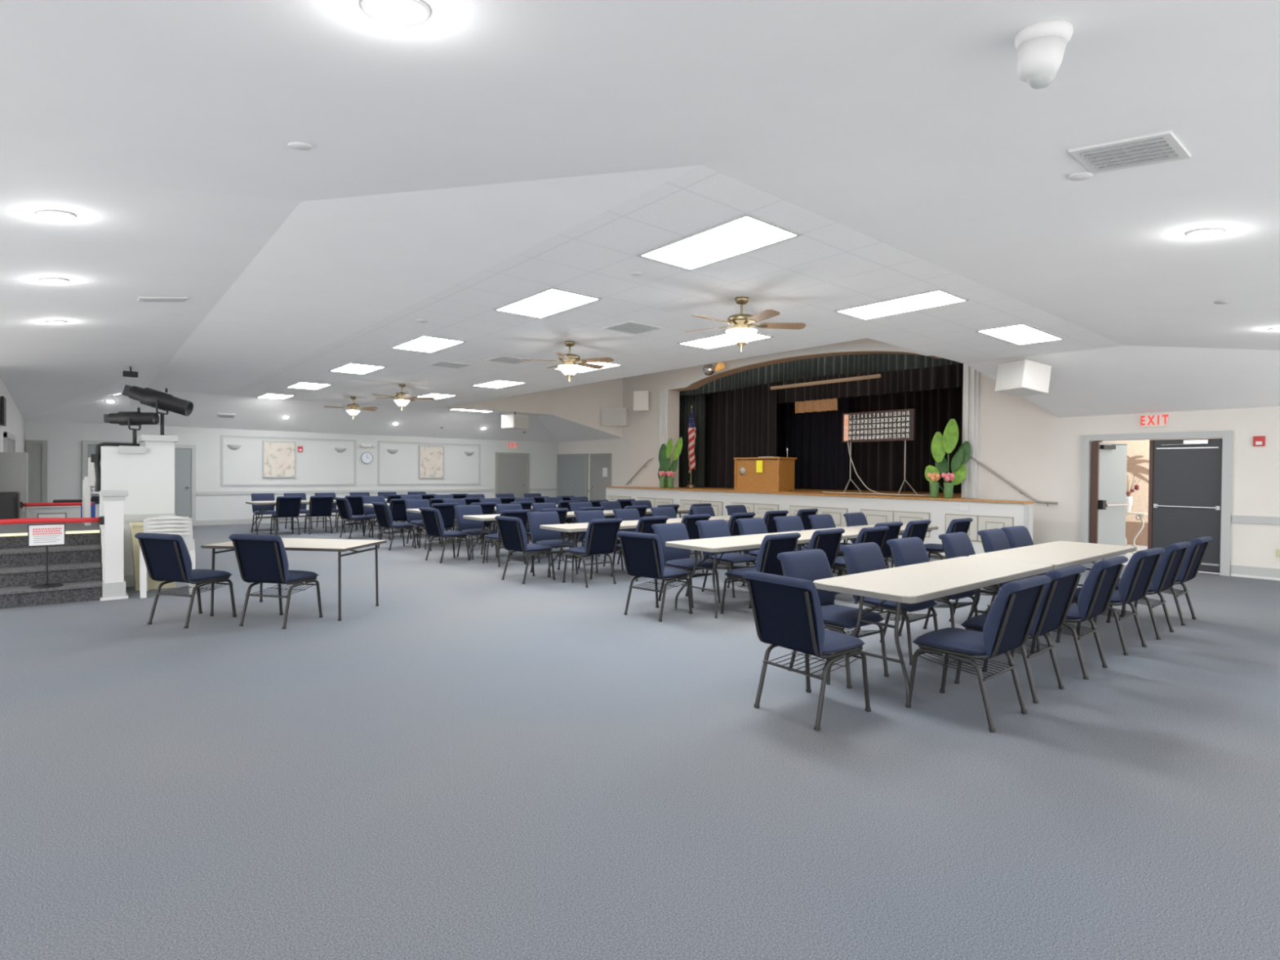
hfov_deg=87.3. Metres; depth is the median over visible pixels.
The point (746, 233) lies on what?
recessed light
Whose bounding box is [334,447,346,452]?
wall sconce
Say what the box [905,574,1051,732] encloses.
banquet chair
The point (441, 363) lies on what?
ceiling vent
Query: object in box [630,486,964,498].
floor
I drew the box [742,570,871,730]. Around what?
banquet chair
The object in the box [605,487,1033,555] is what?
wall
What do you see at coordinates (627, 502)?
banquet chair
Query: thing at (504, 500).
banquet chair
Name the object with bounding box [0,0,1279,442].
ceiling
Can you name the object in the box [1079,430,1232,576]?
door frame
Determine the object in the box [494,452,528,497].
door
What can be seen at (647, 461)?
handrail
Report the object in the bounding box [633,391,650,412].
wall speaker
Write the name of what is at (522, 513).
banquet chair
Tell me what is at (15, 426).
wall
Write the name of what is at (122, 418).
spotlight
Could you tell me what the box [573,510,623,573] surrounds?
banquet chair
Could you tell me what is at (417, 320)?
smoke detector
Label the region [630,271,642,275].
sprinkler cover
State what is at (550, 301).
recessed light
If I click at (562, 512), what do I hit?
banquet chair
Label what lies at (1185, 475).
door
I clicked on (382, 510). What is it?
banquet chair
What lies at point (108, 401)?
recessed light
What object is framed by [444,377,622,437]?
wall
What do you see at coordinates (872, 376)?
roller
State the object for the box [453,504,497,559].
banquet chair
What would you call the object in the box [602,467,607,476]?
paper notice
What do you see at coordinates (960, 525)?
banquet chair
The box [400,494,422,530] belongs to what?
banquet chair
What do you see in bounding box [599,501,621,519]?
banquet chair
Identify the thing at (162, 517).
plastic chair
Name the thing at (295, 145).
sprinkler cover
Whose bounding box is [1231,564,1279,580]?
baseboard
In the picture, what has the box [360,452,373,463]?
wall clock
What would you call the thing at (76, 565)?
steps
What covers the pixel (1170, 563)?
banquet chair
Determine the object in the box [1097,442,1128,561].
door
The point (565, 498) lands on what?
banquet chair
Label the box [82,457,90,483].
plastic chair
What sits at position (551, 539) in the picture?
banquet chair
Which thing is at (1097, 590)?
banquet chair
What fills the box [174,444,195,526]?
door
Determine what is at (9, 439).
door
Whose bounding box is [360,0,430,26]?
recessed light
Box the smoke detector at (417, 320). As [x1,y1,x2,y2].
[415,319,427,322]
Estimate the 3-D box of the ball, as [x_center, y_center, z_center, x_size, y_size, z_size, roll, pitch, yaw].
[1.875,-3.143,18.316,0.320,0.580,0.320,0,1,-40]
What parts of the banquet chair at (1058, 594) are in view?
leg, leg, seat, frame, leg, leg, backrest, frame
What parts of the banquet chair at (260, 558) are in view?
frame, leg, backrest, seat frame, leg, leg, frame, seat, leg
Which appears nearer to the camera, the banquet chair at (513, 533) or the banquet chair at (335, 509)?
the banquet chair at (513, 533)
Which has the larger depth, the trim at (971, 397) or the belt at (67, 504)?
the trim at (971, 397)
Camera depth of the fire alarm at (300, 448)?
18.98 m
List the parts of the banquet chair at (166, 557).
frame, leg, backrest, leg, leg, frame, seat, leg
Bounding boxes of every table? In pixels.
[200,537,386,621]
[245,499,357,534]
[360,498,386,529]
[363,503,389,539]
[406,506,532,549]
[462,511,577,563]
[539,519,681,582]
[603,508,689,518]
[608,495,631,501]
[665,530,846,618]
[668,514,764,559]
[800,524,937,575]
[813,556,1053,705]
[968,541,1136,639]
[1125,511,1148,554]
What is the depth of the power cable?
15.31 m
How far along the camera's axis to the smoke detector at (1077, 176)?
3.55 m
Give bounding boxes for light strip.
[0,529,99,536]
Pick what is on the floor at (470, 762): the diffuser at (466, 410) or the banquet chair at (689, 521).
the banquet chair at (689, 521)
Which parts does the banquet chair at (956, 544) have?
leg, backrest, frame, leg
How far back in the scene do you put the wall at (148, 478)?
8.52 m
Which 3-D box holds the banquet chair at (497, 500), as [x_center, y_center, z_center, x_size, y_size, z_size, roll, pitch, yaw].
[-3.168,0.859,14.803,0.508,0.894,0.682,0,1,-41]
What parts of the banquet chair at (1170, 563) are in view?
leg, leg, seat, frame, leg, leg, backrest, frame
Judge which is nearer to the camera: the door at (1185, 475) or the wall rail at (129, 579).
the wall rail at (129, 579)
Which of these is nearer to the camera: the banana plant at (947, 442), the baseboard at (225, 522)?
the banana plant at (947, 442)
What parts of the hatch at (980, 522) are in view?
panel door, panel door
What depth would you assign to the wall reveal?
19.32 m
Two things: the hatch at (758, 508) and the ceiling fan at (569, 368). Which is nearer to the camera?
the ceiling fan at (569, 368)
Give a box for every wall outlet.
[960,503,969,511]
[1275,548,1279,557]
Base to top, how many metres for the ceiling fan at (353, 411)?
0.550 m
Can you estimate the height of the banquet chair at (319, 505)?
0.894 m
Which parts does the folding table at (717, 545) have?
leg, leg, frame rail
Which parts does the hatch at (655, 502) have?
panel door, hatch frame, panel door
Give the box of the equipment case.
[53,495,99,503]
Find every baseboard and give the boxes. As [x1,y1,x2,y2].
[196,515,376,525]
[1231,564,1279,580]
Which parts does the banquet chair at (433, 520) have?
frame, backrest, leg, leg, frame, leg, seat, leg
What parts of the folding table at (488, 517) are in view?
leg, leg, frame rail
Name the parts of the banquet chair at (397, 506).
backrest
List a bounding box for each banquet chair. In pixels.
[134,532,236,628]
[228,533,323,629]
[251,493,279,531]
[270,496,302,535]
[284,493,312,529]
[303,495,333,534]
[314,492,342,528]
[333,497,373,538]
[336,495,367,533]
[349,492,375,527]
[361,495,393,536]
[371,502,416,550]
[377,491,396,498]
[377,493,406,529]
[379,498,414,540]
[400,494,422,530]
[404,499,440,545]
[407,491,426,494]
[415,493,436,528]
[417,497,451,538]
[417,502,457,551]
[418,506,470,563]
[433,494,453,530]
[442,498,478,542]
[450,493,468,525]
[453,497,481,530]
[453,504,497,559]
[457,502,496,548]
[465,493,485,528]
[479,497,501,537]
[482,509,530,566]
[484,497,515,532]
[494,515,555,584]
[495,493,514,527]
[495,501,533,543]
[495,503,529,555]
[514,497,535,538]
[524,493,541,497]
[526,507,568,562]
[526,511,577,577]
[528,496,549,527]
[531,502,570,548]
[543,497,563,504]
[556,495,574,500]
[556,500,579,523]
[560,506,604,558]
[562,518,622,587]
[568,502,592,542]
[569,496,588,502]
[572,499,608,537]
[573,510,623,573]
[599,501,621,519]
[610,515,668,581]
[613,508,639,564]
[616,498,635,508]
[617,505,648,554]
[617,530,692,622]
[631,500,653,516]
[650,506,696,557]
[651,522,720,607]
[657,504,679,515]
[680,514,711,573]
[688,503,711,515]
[690,506,735,552]
[695,519,756,597]
[703,512,755,570]
[720,532,800,613]
[725,504,746,515]
[735,517,768,586]
[739,510,788,553]
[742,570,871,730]
[773,515,831,570]
[777,548,888,688]
[795,508,817,545]
[807,528,844,604]
[808,514,853,573]
[831,525,888,604]
[837,521,902,576]
[839,542,938,665]
[843,512,867,543]
[884,520,931,565]
[886,537,977,635]
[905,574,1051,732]
[924,517,973,559]
[938,532,1017,622]
[954,564,1086,703]
[977,528,1046,612]
[1000,525,1077,604]
[1008,555,1128,679]
[1055,547,1165,655]
[1091,541,1191,639]
[1120,536,1213,625]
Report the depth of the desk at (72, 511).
11.23 m
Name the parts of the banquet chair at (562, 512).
backrest, frame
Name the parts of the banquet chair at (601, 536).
leg, frame, leg, seat, leg, backrest, leg, frame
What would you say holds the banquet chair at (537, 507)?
on the floor at (470, 762)
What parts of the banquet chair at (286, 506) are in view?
leg, leg, frame, backrest, leg, leg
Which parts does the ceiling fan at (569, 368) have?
blade, blade, lamp shade, blade, blade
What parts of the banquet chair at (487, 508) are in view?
backrest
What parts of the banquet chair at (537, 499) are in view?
backrest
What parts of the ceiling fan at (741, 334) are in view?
blade, blade, lamp shade, blade, blade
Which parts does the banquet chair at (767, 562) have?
leg, seat, frame, backrest, frame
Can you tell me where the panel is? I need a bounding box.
[80,502,95,517]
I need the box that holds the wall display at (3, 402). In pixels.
[0,395,6,426]
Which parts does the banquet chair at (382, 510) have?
frame, backrest, leg, leg, frame, seat, leg, leg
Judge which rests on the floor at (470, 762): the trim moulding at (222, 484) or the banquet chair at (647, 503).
the banquet chair at (647, 503)
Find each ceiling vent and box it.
[137,296,187,302]
[217,413,235,417]
[427,360,471,368]
[485,355,528,364]
[601,320,662,334]
[1068,130,1191,173]
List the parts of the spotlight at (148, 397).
post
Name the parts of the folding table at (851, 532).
leg, frame rail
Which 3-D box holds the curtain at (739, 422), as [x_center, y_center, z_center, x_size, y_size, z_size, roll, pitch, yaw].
[2.702,-1.536,19.943,0.193,3.535,3.300,0,1,-40]
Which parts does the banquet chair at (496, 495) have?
backrest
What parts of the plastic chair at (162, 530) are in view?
backrest, leg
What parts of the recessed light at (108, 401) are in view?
bulb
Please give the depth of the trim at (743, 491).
13.92 m
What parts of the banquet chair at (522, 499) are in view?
backrest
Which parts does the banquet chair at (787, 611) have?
frame, leg, backrest, leg, leg, frame, seat, leg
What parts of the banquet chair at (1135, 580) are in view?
leg, leg, seat, frame, leg, leg, backrest, frame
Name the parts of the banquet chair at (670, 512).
backrest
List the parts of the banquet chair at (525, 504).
backrest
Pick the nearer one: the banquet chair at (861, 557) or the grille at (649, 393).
the banquet chair at (861, 557)
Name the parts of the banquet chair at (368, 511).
seat, backrest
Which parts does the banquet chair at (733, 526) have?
frame, backrest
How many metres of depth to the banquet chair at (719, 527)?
8.49 m
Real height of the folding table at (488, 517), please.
0.740 m
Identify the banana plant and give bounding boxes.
[657,437,682,488]
[924,418,970,495]
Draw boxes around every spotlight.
[103,407,159,443]
[122,385,193,435]
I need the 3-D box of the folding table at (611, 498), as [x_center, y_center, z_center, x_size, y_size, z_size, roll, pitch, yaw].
[-0.628,0.712,19.839,0.034,0.470,1.080,0,1,-40]
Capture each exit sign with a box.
[507,442,517,448]
[1140,413,1168,426]
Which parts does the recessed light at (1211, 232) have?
bulb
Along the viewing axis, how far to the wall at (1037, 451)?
12.19 m
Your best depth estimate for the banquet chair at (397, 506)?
14.38 m
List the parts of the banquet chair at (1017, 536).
backrest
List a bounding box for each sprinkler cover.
[287,142,312,150]
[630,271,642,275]
[1213,301,1229,304]
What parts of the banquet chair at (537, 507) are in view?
backrest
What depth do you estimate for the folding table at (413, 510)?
12.92 m
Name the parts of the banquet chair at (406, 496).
backrest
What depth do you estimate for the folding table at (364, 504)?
14.66 m
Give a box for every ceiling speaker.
[501,411,528,429]
[995,359,1051,396]
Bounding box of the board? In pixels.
[842,408,917,494]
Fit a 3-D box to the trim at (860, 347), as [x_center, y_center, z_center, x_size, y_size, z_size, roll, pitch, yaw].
[3.648,-2.912,16.649,0.050,0.590,8.680,0,1,-40]
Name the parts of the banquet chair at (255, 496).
leg, backrest, seat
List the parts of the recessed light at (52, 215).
bulb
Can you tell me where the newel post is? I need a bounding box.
[99,490,128,600]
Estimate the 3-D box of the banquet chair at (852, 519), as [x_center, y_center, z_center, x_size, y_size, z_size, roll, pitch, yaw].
[3.579,0.971,10.416,0.508,0.894,0.682,0,1,-43]
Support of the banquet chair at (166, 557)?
on the floor at (470, 762)
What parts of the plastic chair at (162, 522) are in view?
backrest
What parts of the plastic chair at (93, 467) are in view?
leg, backrest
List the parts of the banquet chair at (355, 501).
leg, backrest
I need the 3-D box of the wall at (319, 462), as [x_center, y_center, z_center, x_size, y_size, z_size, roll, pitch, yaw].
[-8.532,-0.087,19.968,14.430,2.560,0.001,0,1,-40]
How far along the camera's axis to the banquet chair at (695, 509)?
12.26 m
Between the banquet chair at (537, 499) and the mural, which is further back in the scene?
the banquet chair at (537, 499)
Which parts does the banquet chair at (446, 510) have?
leg, backrest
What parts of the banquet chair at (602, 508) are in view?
backrest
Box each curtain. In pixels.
[679,393,704,487]
[680,353,962,395]
[704,382,776,488]
[776,363,963,404]
[776,386,963,492]
[785,396,848,489]
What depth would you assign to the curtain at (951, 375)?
16.85 m
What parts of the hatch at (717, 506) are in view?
panel door, panel door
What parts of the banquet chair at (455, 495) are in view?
backrest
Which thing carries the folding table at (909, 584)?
on the floor at (470, 762)
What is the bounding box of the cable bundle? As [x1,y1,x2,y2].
[90,442,140,492]
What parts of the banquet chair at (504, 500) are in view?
backrest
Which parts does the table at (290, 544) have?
leg, leg, leg, leg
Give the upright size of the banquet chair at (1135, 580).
0.894 m
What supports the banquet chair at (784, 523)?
on the floor at (470, 762)
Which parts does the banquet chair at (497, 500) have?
backrest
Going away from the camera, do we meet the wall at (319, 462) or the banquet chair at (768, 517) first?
the banquet chair at (768, 517)
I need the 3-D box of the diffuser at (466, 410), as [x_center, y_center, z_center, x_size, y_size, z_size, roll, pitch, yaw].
[-5.011,-2.071,19.982,1.190,0.007,0.410,0,1,-40]
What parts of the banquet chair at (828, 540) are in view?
frame, backrest, frame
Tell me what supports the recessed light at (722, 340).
in the ceiling
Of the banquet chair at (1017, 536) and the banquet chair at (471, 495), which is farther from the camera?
the banquet chair at (471, 495)
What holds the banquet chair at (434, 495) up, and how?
on the floor at (470, 762)
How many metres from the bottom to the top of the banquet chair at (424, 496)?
0.894 m
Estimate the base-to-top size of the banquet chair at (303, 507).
0.894 m
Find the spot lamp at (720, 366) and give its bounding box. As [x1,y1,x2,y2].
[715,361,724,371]
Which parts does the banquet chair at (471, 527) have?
leg, backrest, leg, seat, leg, leg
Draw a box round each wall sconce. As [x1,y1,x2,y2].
[226,444,241,449]
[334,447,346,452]
[386,448,397,453]
[464,451,474,455]
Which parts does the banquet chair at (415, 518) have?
seat, leg, backrest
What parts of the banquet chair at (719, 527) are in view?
leg, backrest, frame, leg, leg, seat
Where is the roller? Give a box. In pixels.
[770,372,880,390]
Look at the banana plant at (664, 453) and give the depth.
19.58 m
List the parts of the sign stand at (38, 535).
sign frame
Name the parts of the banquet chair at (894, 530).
backrest, frame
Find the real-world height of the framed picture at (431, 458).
1.040 m
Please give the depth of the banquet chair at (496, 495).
18.07 m
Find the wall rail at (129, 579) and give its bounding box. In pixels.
[101,513,175,586]
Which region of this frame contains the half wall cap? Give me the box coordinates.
[119,434,178,453]
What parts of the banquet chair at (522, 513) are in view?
leg, seat, frame, leg, backrest, frame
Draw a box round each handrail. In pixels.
[625,457,653,485]
[969,455,1057,506]
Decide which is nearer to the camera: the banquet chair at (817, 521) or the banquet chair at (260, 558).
the banquet chair at (260, 558)
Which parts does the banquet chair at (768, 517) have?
backrest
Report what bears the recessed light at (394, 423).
in the ceiling
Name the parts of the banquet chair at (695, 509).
backrest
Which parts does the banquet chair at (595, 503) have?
backrest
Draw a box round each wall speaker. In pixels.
[601,408,628,426]
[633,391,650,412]
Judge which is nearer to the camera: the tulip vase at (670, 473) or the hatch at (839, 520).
the hatch at (839, 520)
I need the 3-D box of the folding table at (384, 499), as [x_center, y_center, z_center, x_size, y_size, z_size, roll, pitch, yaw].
[-6.160,0.870,17.728,2.440,0.740,0.760,0,1,-40]
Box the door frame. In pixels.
[1089,441,1099,561]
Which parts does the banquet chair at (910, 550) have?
leg, backrest, frame, leg, leg, seat, leg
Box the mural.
[1126,455,1149,482]
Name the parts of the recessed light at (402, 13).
bulb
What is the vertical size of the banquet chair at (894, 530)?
0.894 m
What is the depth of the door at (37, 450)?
15.44 m
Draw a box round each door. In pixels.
[3,431,15,452]
[25,440,47,502]
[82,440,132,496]
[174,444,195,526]
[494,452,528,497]
[556,453,588,497]
[589,453,611,500]
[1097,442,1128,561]
[1147,438,1222,573]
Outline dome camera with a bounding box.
[1014,19,1073,88]
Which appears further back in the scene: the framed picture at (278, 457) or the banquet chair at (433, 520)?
the framed picture at (278, 457)
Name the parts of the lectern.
corner trim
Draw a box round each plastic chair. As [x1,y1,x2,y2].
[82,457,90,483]
[82,460,93,487]
[82,462,94,490]
[82,466,94,494]
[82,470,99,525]
[139,520,195,555]
[139,524,195,585]
[139,528,195,594]
[140,532,195,598]
[143,515,194,542]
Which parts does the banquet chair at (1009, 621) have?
leg, leg, seat, frame, leg, leg, backrest, frame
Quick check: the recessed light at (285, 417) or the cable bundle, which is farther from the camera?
the recessed light at (285, 417)
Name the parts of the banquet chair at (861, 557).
backrest, leg, frame, leg, leg, seat, leg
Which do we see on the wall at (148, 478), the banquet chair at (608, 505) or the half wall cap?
the half wall cap
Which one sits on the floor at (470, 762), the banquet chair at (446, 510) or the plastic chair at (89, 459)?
the banquet chair at (446, 510)
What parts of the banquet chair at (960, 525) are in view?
seat, leg, frame, backrest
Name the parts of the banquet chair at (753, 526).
backrest, seat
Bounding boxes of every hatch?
[637,497,673,507]
[680,499,723,517]
[731,502,778,514]
[789,505,848,527]
[860,509,930,537]
[945,513,1013,542]
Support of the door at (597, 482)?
in the wall at (1037, 451)
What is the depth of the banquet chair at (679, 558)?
7.86 m
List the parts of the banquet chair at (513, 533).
frame, leg, backrest, leg, leg, frame, seat, leg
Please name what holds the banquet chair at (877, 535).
on the floor at (470, 762)
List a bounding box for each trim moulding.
[220,435,356,486]
[377,440,480,485]
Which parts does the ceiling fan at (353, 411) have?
blade, lamp shade, blade, blade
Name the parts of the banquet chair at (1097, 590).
leg, leg, seat, leg, frame, leg, backrest, frame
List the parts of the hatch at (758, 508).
panel door, panel door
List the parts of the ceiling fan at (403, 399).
blade, lamp shade, blade, blade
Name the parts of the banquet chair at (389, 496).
backrest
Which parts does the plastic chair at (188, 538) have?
leg, leg, backrest, leg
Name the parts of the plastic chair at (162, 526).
leg, backrest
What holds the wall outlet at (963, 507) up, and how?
attached to the wall at (938, 509)
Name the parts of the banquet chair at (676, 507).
backrest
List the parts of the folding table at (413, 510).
leg, leg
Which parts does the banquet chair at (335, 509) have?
backrest, seat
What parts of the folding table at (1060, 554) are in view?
leg, leg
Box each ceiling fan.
[323,396,377,418]
[371,383,435,410]
[520,341,613,382]
[684,296,805,351]
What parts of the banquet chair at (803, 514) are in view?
backrest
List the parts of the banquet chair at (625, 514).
backrest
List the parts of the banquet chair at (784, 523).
backrest, seat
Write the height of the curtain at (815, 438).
3.535 m
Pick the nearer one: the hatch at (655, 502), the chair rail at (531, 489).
the hatch at (655, 502)
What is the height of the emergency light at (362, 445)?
0.110 m
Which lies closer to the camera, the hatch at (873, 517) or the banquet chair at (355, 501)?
the hatch at (873, 517)
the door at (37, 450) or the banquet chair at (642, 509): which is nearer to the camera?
the banquet chair at (642, 509)
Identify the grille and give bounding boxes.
[514,414,528,427]
[648,391,650,410]
[995,360,1025,389]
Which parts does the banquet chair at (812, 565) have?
leg, backrest, frame, leg, seat, leg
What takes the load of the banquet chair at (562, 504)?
on the floor at (470, 762)
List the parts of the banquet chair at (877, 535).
seat, leg, frame, backrest, frame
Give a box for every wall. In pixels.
[0,376,24,452]
[24,420,558,525]
[99,440,174,574]
[101,529,104,582]
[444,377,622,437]
[558,337,1279,575]
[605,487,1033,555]
[678,391,679,487]
[1102,437,1222,546]
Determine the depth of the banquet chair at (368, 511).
15.54 m
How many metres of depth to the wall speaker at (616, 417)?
21.23 m
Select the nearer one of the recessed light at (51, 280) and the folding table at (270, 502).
the recessed light at (51, 280)
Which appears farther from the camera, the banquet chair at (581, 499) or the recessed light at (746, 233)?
the banquet chair at (581, 499)
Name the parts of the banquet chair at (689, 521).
backrest, leg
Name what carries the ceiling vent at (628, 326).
in the ceiling
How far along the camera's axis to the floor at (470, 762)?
3.28 m
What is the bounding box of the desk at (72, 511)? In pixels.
[27,503,99,518]
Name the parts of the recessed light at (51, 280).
bulb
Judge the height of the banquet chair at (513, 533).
0.894 m
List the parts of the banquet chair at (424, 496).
backrest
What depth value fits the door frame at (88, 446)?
16.01 m
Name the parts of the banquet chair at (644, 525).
leg, seat, frame, backrest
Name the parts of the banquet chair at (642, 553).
frame, leg, backrest, leg, leg, frame, seat, leg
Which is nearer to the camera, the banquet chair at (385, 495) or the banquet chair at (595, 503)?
the banquet chair at (595, 503)
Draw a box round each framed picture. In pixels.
[262,440,295,477]
[418,444,444,478]
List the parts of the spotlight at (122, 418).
post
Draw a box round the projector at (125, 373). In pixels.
[122,366,137,377]
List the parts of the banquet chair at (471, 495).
backrest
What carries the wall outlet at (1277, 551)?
attached to the wall at (1037, 451)
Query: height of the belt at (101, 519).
0.098 m
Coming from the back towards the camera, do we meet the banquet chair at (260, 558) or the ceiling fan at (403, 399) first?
the ceiling fan at (403, 399)
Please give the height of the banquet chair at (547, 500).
0.894 m
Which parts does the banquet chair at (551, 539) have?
backrest, leg, seat, leg, leg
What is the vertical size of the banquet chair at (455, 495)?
0.894 m
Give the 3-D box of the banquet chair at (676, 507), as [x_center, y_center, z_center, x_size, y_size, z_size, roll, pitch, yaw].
[0.357,0.912,13.009,0.508,0.894,0.682,0,1,-39]
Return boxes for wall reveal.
[668,351,942,487]
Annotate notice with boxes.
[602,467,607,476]
[755,460,762,472]
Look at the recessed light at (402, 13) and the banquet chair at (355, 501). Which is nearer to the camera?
the recessed light at (402, 13)
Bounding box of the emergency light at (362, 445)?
[360,443,375,447]
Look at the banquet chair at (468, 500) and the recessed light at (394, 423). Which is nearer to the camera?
the banquet chair at (468, 500)
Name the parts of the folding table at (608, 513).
frame rail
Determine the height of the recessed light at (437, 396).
0.011 m
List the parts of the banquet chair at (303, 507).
backrest, seat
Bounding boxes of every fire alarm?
[297,446,302,451]
[1253,435,1265,446]
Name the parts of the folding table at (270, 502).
leg, leg, frame rail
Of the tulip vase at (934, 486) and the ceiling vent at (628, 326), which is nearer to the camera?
the ceiling vent at (628, 326)
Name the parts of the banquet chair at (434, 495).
backrest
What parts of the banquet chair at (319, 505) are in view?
leg, frame, leg, backrest, leg, leg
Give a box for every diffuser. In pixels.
[332,364,382,373]
[452,408,489,412]
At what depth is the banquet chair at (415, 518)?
13.78 m
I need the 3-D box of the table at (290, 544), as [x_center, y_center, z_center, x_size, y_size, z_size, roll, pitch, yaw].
[-3.621,1.024,7.107,1.530,0.722,0.850,1,1,7]
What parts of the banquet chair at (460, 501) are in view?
backrest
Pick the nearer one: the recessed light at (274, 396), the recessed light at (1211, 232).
the recessed light at (1211, 232)
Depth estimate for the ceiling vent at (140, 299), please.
6.77 m
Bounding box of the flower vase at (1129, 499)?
[1125,475,1139,512]
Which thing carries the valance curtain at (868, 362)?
hanging from the wall at (679, 391)
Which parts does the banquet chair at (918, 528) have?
frame, backrest, frame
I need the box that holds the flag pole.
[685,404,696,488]
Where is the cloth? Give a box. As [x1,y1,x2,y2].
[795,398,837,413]
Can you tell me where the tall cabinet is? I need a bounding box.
[0,452,27,518]
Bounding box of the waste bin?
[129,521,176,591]
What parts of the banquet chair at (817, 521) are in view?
backrest, seat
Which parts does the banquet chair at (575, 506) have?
backrest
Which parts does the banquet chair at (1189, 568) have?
leg, leg, frame, leg, backrest, frame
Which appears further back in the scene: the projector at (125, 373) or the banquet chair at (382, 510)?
the banquet chair at (382, 510)
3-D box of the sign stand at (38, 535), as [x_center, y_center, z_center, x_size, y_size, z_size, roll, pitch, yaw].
[-6.527,0.828,7.386,0.267,0.690,0.267,1,1,5]
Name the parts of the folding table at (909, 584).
leg, leg, frame rail, leg, leg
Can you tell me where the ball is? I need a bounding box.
[702,364,714,375]
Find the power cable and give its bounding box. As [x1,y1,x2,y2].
[822,442,929,496]
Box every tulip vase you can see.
[658,471,666,488]
[666,471,675,488]
[927,472,940,497]
[941,472,955,498]
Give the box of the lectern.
[733,457,796,491]
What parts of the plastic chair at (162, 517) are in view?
backrest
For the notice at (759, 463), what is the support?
attached to the lectern
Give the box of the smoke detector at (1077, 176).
[1068,172,1093,181]
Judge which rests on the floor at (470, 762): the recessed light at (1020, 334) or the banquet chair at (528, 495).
the banquet chair at (528, 495)
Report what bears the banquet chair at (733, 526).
on the floor at (470, 762)
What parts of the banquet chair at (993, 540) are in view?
leg, backrest, frame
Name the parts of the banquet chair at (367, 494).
backrest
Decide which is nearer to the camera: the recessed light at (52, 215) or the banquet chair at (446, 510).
the recessed light at (52, 215)
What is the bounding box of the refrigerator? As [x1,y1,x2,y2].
[0,491,20,519]
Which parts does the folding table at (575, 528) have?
leg, leg, frame rail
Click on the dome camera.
(1040, 46)
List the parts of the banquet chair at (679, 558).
leg, backrest, frame, leg, seat, leg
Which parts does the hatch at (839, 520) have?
panel door, panel door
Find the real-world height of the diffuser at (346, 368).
0.007 m
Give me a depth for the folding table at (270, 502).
15.52 m
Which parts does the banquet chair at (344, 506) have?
frame, backrest, leg, leg, frame, seat, leg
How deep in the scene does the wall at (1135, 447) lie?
14.84 m
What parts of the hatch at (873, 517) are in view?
panel door, panel door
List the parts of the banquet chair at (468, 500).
backrest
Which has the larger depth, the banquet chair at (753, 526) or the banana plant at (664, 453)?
the banana plant at (664, 453)
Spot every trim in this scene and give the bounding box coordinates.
[604,486,1034,503]
[657,363,979,497]
[667,342,933,390]
[1023,503,1028,529]
[1231,515,1279,524]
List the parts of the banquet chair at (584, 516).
leg, backrest, leg, seat, leg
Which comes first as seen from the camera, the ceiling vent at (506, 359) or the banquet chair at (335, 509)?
the ceiling vent at (506, 359)
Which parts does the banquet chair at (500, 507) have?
backrest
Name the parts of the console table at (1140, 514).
scroll leg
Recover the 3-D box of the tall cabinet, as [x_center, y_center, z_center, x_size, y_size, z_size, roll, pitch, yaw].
[-9.793,0.429,10.502,0.300,1.720,0.535,0,1,-40]
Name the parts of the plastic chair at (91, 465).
backrest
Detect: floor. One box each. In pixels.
[0,519,1279,959]
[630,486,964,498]
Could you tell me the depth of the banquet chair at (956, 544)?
6.93 m
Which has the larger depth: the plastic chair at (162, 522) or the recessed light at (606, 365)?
the recessed light at (606, 365)
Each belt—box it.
[0,516,104,524]
[20,502,93,507]
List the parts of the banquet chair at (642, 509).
backrest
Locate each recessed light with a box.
[35,209,75,220]
[39,277,69,284]
[44,320,67,324]
[104,399,115,403]
[256,393,295,399]
[281,415,289,419]
[285,382,332,390]
[328,362,386,374]
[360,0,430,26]
[390,335,466,353]
[391,422,399,425]
[417,393,457,399]
[448,408,492,412]
[471,379,525,388]
[493,287,602,318]
[552,362,622,373]
[636,213,801,271]
[676,333,773,349]
[834,288,969,319]
[975,323,1064,345]
[1185,227,1224,237]
[1267,328,1279,331]
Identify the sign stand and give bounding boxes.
[27,523,65,588]
[37,512,66,518]
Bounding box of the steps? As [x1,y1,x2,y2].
[0,522,102,608]
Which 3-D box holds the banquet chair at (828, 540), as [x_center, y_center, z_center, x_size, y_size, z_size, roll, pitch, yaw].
[1.904,0.987,7.663,0.508,0.894,0.682,0,1,-42]
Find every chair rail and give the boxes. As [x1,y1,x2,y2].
[196,488,494,495]
[529,488,556,490]
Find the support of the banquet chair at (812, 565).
on the floor at (470, 762)
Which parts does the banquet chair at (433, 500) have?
backrest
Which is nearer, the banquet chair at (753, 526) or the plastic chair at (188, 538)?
the plastic chair at (188, 538)
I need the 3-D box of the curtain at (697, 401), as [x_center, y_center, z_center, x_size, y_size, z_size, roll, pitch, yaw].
[1.471,-1.553,20.476,0.138,3.535,1.300,0,1,-40]
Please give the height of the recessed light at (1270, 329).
0.033 m

